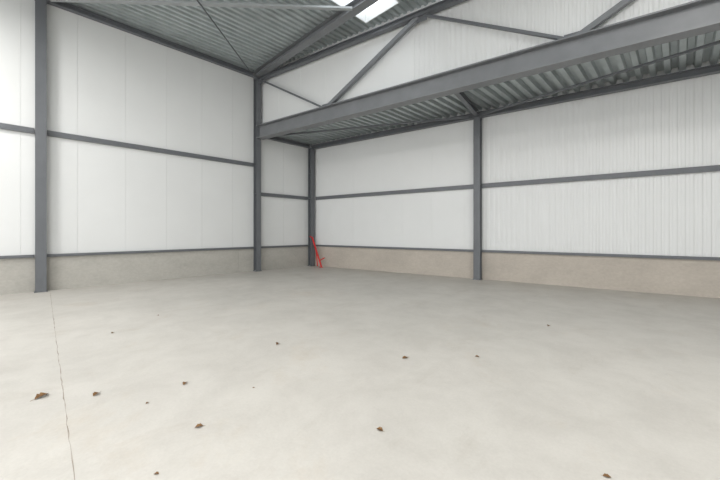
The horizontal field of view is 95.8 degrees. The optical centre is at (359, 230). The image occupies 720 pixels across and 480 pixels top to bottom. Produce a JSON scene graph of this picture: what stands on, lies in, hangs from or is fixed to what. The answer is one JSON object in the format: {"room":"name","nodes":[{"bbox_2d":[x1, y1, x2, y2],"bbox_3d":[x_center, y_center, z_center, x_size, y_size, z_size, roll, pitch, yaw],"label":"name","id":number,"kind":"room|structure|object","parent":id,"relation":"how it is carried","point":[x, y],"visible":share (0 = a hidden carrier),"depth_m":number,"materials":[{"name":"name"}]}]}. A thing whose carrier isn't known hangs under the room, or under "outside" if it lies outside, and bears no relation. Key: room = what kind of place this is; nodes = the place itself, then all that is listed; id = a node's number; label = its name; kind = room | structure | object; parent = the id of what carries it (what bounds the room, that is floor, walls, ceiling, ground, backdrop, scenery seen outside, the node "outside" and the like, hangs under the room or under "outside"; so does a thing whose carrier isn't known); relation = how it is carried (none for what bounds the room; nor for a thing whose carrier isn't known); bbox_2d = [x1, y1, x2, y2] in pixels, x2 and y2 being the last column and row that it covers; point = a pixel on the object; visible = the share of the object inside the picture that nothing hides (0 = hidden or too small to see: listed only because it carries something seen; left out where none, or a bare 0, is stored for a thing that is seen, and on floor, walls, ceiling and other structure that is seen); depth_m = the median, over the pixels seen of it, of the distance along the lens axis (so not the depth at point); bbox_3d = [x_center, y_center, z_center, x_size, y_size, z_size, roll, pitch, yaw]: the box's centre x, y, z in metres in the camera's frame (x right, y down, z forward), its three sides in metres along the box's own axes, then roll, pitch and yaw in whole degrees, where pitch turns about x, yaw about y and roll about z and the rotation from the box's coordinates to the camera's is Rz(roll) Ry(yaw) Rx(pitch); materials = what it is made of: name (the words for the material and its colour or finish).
{"room":"empty warehouse","nodes":[
{"label":"empty warehouse","id":0,"kind":"room"},
{"bbox_2d":[0,0,311,256],"bbox_3d":[-7.396,-2.675,8.823,0.120,6.650,15.218,0,0,45],"label":"wall","id":1,"kind":"structure","parent":0,"point":[104,81],"depth_m":9.43,"materials":[{"name":"white metal"}]},
{"bbox_2d":[0,123,33,133],"bbox_3d":[-9.996,-2.470,6.037,0.076,0.130,5.580,0,0,45],"label":"wall rail","id":2,"kind":"object","parent":1,"relation":"attached to","point":[5,126],"visible":1,"depth_m":7.79,"materials":[{"name":"grey metal"}]},
{"bbox_2d":[0,255,33,258],"bbox_3d":[-9.996,0.620,6.037,0.076,0.070,5.580,0,0,45],"label":"wall rail","id":3,"kind":"object","parent":1,"relation":"attached to","point":[10,256],"visible":1,"depth_m":7.78,"materials":[{"name":"grey metal"}]},
{"bbox_2d":[47,130,253,166],"bbox_3d":[-5.937,-2.470,10.168,0.076,0.130,5.562,0,0,45],"label":"wall rail","id":4,"kind":"object","parent":1,"relation":"attached to","point":[49,133],"visible":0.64,"depth_m":9.59,"materials":[{"name":"grey metal"}]},
{"bbox_2d":[47,247,253,256],"bbox_3d":[-5.937,0.620,10.168,0.076,0.070,5.562,0,0,45],"label":"wall rail","id":5,"kind":"object","parent":1,"relation":"attached to","point":[229,248],"visible":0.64,"depth_m":9.58,"materials":[{"name":"grey metal"}]},
{"bbox_2d":[0,246,307,294],"bbox_3d":[-7.350,1.075,8.848,0.127,0.850,14.918,0,0,45],"label":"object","id":6,"kind":"structure","parent":1,"relation":"attached to","point":[17,275],"depth_m":9.52,"materials":[{"name":"concrete"}]},
{"bbox_2d":[261,192,307,199],"bbox_3d":[-3.041,-1.400,13.114,0.076,0.130,2.260,0,0,45],"label":"wall rail","id":7,"kind":"object","parent":1,"relation":"attached to","point":[262,194],"visible":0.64,"depth_m":13.04,"materials":[{"name":"grey metal"}]},
{"bbox_2d":[261,245,307,247],"bbox_3d":[-3.041,0.620,13.114,0.076,0.070,2.260,0,0,45],"label":"wall rail","id":8,"kind":"object","parent":1,"relation":"attached to","point":[283,245],"visible":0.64,"depth_m":13.11,"materials":[{"name":"grey metal"}]},
{"bbox_2d":[66,0,435,71],"bbox_3d":[-0.130,-5.980,2.293,19.600,0.060,16.288,0,0,45],"label":"ceiling","id":9,"kind":"structure","parent":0,"point":[257,35],"depth_m":9.39,"materials":[{"name":"grey metal"}]},
{"bbox_2d":[252,0,378,77],"bbox_3d":[2.939,-5.830,5.466,19.270,0.220,0.240,0,0,45],"label":"rafter","id":10,"kind":"object","parent":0,"point":[338,18],"depth_m":9.61,"materials":[{"name":"grey metal"}]},
{"bbox_2d":[0,266,719,479],"bbox_3d":[-0.057,1.600,2.510,20.600,0.200,24.500,0,0,45],"label":"floor","id":11,"kind":"structure","parent":0,"point":[621,385],"depth_m":3.26,"materials":[{"name":"concrete"}]},
{"bbox_2d":[31,392,48,400],"bbox_3d":[-2.885,1.483,2.927,0.084,0.030,0.123,0,0,45],"label":"dry leaf","id":12,"kind":"object","parent":11,"relation":"on","point":[41,393],"visible":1,"depth_m":2.94,"materials":[{"name":"brown plant"}]},
{"bbox_2d":[34,0,47,292],"bbox_3d":[-7.895,-2.111,8.038,0.240,7.219,0.240,0,0,45],"label":"steel column","id":13,"kind":"structure","parent":11,"relation":"on","point":[40,5],"depth_m":7.96,"materials":[{"name":"metal"}]},
{"bbox_3d":[-1.097,-5.830,1.359,19.270,0.220,0.240,0,0,45],"label":"rafter","id":14,"kind":"object","parent":13,"relation":"on","visible":0},
{"bbox_2d":[196,0,253,75],"bbox_3d":[-4.004,-5.680,8.195,0.040,0.040,7.343,0,0,2],"label":"brace","id":15,"kind":"object","parent":14,"relation":"attached to","point":[196,0],"visible":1,"depth_m":9.34,"materials":[{"name":"grey paint"}]},
{"bbox_2d":[50,293,74,479],"bbox_3d":[-1.023,1.499,1.241,18.900,0.001,0.386,0,0,45],"label":"joint","id":16,"kind":"object","parent":11,"relation":"on","point":[50,293],"visible":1,"depth_m":2.82,"materials":[{"name":"grey concrete"}]},
{"bbox_2d":[253,77,261,271],"bbox_3d":[-3.842,-2.100,12.163,0.240,7.199,0.240,0,0,45],"label":"steel column","id":17,"kind":"structure","parent":11,"relation":"on","point":[257,88],"depth_m":12.12,"materials":[{"name":"metal"}]},
{"bbox_2d":[308,148,314,265],"bbox_3d":[-2.082,-1.010,13.925,0.240,5.019,0.240,0,0,45],"label":"steel column","id":18,"kind":"structure","parent":11,"relation":"on","point":[311,152],"depth_m":13.92,"materials":[{"name":"metal"}]},
{"bbox_2d":[268,137,310,147],"bbox_3d":[-2.945,-3.620,13.126,0.140,0.140,2.240,0,0,45],"label":"beam","id":19,"kind":"structure","parent":18,"relation":"on","point":[278,139],"depth_m":13.19,"materials":[{"name":"grey metal"}]},
{"bbox_2d":[310,63,719,148],"bbox_3d":[5.978,-3.580,8.476,19.512,0.160,0.160,0,0,34],"label":"beam","id":20,"kind":"structure","parent":18,"relation":"on","point":[711,69],"depth_m":8.85,"materials":[{"name":"grey metal"}]},
{"bbox_2d":[455,92,478,115],"bbox_3d":[2.970,-3.620,9.081,0.120,0.160,2.150,0,0,34],"label":"rafter","id":21,"kind":"object","parent":20,"relation":"attached to","point":[462,97],"visible":0.66,"depth_m":9.13,"materials":[{"name":"grey paint"}]},
{"bbox_2d":[281,40,719,135],"bbox_3d":[3.042,-3.530,9.063,13.415,0.050,2.048,0,0,34],"label":"purlin","id":22,"kind":"object","parent":21,"relation":"attached to","point":[715,42],"visible":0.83,"depth_m":8.30,"materials":[{"name":"grey paint"}]},
{"bbox_2d":[310,236,324,267],"bbox_3d":[-1.769,0.853,13.560,0.766,1.292,0.201,0,0,38],"label":"bar","id":23,"kind":"object","parent":11,"relation":"on","point":[317,255],"visible":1,"depth_m":13.58,"materials":[{"name":"paint"}]},
{"bbox_2d":[473,117,481,279],"bbox_3d":[3.641,-0.991,10.064,0.240,4.979,0.240,0,0,34],"label":"steel column","id":24,"kind":"structure","parent":11,"relation":"on","point":[477,122],"depth_m":10.00,"materials":[{"name":"metal"}]},
{"bbox_2d":[315,246,719,297],"bbox_3d":[6.076,1.075,8.620,19.712,0.850,0.127,0,0,34],"label":"plinth","id":25,"kind":"object","parent":11,"relation":"on","point":[685,277],"visible":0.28,"depth_m":9.00,"materials":[{"name":"concrete"}]},
{"bbox_3d":[-11.960,-2.111,3.902,0.240,7.219,0.240,0,0,45],"label":"steel column","id":26,"kind":"structure","parent":11,"relation":"on","visible":0},
{"bbox_2d":[47,0,253,76],"bbox_3d":[-8.260,-5.800,7.716,0.140,0.140,12.228,0,0,45],"label":"beam","id":27,"kind":"structure","parent":26,"relation":"on","point":[71,8],"depth_m":9.59,"materials":[{"name":"grey metal"}]},
{"bbox_2d":[261,0,694,123],"bbox_3d":[4.320,-4.930,6.874,19.712,2.140,0.100,0,0,34],"label":"wall","id":28,"kind":"structure","parent":0,"point":[432,46],"depth_m":8.38,"materials":[{"name":"white metal"}]},
{"bbox_2d":[256,0,719,139],"bbox_3d":[4.222,-4.580,6.686,19.555,2.300,0.300,0,0,34],"label":"roof truss","id":29,"kind":"structure","parent":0,"point":[697,17],"depth_m":7.43,"materials":[{"name":"grey metal"}]},
{"bbox_2d":[49,0,351,10],"bbox_3d":[-3.933,-5.720,8.196,7.485,0.050,0.100,0,0,-3],"label":"brace","id":30,"kind":"object","parent":29,"relation":"attached to","point":[138,2],"visible":1,"depth_m":8.19,"materials":[{"name":"paint"}]},
{"bbox_2d":[277,30,719,144],"bbox_3d":[5.148,-3.790,7.699,19.450,0.100,6.221,0,0,45],"label":"ceiling","id":31,"kind":"structure","parent":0,"point":[521,89],"depth_m":8.46,"materials":[{"name":"grey metal"}]},
{"bbox_2d":[312,59,719,256],"bbox_3d":[6.085,-1.600,8.633,19.712,4.500,0.120,0,0,34],"label":"wall","id":32,"kind":"structure","parent":0,"point":[671,125],"depth_m":9.05,"materials":[{"name":"white metal"}]},
{"bbox_2d":[315,184,472,199],"bbox_3d":[0.857,-1.400,12.079,6.650,0.130,0.076,0,0,34],"label":"wall rail","id":33,"kind":"object","parent":32,"relation":"attached to","point":[459,187],"visible":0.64,"depth_m":11.64,"materials":[{"name":"grey metal"}]},
{"bbox_2d":[316,245,472,251],"bbox_3d":[0.857,0.620,12.079,6.650,0.070,0.076,0,0,34],"label":"wall rail","id":34,"kind":"object","parent":32,"relation":"attached to","point":[406,248],"visible":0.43,"depth_m":11.59,"materials":[{"name":"grey metal"}]},
{"bbox_2d":[482,165,719,187],"bbox_3d":[6.599,-1.400,8.163,6.810,0.130,0.076,0,0,34],"label":"wall rail","id":35,"kind":"object","parent":32,"relation":"attached to","point":[712,168],"visible":1,"depth_m":8.27,"materials":[{"name":"grey metal"}]},
{"bbox_2d":[482,250,719,260],"bbox_3d":[6.599,0.620,8.163,6.810,0.070,0.076,0,0,34],"label":"wall rail","id":36,"kind":"object","parent":32,"relation":"attached to","point":[491,251],"visible":1,"depth_m":8.27,"materials":[{"name":"grey metal"}]},
{"bbox_3d":[-0.130,-6.130,2.293,19.600,0.140,16.288,0,0,45],"label":"ceiling","id":37,"kind":"structure","parent":0,"visible":0},
{"bbox_2d":[331,0,398,22],"bbox_3d":[-1.456,-6.162,6.793,1.230,0.435,5.880,0,0,45],"label":"window","id":38,"kind":"structure","parent":37,"relation":"attached to","point":[386,5],"depth_m":8.89,"materials":[{"name":"white glass"}]}
]}

